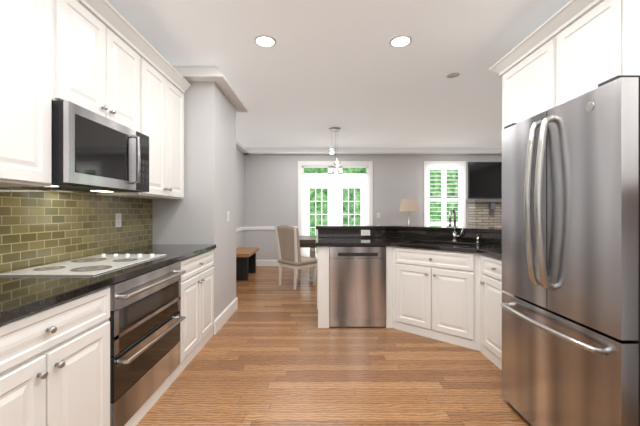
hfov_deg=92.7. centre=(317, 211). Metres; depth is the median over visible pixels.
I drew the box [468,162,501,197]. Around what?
tv
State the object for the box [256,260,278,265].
baseboard
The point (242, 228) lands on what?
trim
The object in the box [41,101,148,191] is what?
microwave
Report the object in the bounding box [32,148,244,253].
wall
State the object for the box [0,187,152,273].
tile backsplash
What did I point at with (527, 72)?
upper cabinet
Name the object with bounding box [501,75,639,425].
refrigerator
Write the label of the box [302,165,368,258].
french door
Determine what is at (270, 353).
floor
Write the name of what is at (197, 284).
base cabinet
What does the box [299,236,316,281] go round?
dining table
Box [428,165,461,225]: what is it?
window shutters
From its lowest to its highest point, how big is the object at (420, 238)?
1.030 m
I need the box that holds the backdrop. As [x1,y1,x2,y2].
[304,168,457,252]
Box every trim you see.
[236,227,245,231]
[246,227,274,229]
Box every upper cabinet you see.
[0,0,59,186]
[60,0,143,133]
[96,44,187,198]
[497,20,552,129]
[553,0,639,106]
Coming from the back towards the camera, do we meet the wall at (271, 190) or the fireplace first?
the wall at (271, 190)
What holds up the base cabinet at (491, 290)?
on the floor
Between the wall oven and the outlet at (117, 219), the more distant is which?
the outlet at (117, 219)
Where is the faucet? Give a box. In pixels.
[448,208,463,241]
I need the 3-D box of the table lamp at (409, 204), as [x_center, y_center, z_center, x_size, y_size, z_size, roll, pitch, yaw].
[1.950,0.113,6.530,0.410,0.792,0.410,0,0,0]
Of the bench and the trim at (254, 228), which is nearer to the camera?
the bench
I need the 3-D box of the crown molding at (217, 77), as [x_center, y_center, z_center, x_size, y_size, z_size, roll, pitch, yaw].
[-0.998,-1.411,3.535,0.124,0.158,1.078,0,0,0]
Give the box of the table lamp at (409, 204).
[399,198,418,224]
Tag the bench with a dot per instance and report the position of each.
(245, 261)
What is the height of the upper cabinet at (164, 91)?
1.162 m
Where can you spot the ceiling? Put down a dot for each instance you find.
(315, 73)
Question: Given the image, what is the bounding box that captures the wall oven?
[109,261,185,425]
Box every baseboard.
[214,297,237,334]
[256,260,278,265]
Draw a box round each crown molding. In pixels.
[172,66,212,81]
[209,66,247,111]
[236,140,248,153]
[249,147,501,153]
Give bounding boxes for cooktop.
[0,253,165,275]
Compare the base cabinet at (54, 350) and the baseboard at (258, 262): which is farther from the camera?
the baseboard at (258, 262)
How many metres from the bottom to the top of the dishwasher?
0.870 m
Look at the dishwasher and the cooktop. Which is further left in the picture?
the cooktop
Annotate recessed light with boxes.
[254,35,275,47]
[389,35,411,47]
[446,72,459,77]
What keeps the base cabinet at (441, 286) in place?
on the floor
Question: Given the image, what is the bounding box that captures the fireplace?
[466,199,501,227]
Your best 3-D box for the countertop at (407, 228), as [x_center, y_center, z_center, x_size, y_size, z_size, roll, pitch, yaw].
[1.224,0.200,3.674,2.508,0.040,1.293,0,0,0]
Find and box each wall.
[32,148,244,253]
[153,82,235,319]
[245,154,501,259]
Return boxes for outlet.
[115,213,120,226]
[361,230,369,234]
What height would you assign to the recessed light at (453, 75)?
0.009 m
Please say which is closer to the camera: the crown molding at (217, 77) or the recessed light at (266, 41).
the recessed light at (266, 41)
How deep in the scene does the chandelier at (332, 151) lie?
5.39 m
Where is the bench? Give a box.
[236,248,258,280]
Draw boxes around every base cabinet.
[0,288,109,425]
[132,248,213,379]
[386,269,395,328]
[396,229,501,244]
[396,269,475,349]
[480,269,505,369]
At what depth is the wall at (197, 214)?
3.12 m
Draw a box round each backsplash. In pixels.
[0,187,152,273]
[317,229,395,236]
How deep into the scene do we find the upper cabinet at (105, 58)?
1.89 m
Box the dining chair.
[275,225,316,289]
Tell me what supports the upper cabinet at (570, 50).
attached to the wall
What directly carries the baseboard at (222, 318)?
attached to the wall at (197, 214)
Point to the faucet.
(455, 235)
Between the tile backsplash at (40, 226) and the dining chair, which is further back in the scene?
the dining chair
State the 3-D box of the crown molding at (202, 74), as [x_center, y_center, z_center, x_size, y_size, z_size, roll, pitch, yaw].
[-1.385,-1.411,3.058,0.630,0.158,0.124,0,0,0]
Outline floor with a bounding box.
[136,266,530,425]
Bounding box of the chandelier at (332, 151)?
[328,127,340,174]
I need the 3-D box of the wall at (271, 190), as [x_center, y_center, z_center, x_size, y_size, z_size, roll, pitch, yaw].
[1.900,-0.120,7.130,7.440,2.740,0.140,0,0,0]
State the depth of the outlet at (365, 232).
3.91 m
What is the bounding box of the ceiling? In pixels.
[106,0,569,146]
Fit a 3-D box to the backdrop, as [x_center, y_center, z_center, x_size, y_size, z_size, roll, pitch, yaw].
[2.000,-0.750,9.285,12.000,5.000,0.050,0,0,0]
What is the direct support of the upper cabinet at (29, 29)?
attached to the wall at (240, 195)
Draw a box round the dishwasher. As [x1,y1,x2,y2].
[329,246,385,326]
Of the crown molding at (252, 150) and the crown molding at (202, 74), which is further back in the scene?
the crown molding at (252, 150)
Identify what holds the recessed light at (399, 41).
in the ceiling
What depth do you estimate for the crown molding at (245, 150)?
6.58 m
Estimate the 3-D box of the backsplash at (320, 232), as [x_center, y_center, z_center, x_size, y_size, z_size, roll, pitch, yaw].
[0.516,0.274,3.930,1.032,0.109,0.020,0,0,0]
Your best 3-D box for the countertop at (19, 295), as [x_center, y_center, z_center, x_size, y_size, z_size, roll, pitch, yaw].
[-1.365,0.349,1.204,0.649,0.038,3.828,0,0,0]
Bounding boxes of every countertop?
[0,244,215,323]
[316,225,501,232]
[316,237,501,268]
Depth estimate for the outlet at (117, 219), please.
2.57 m

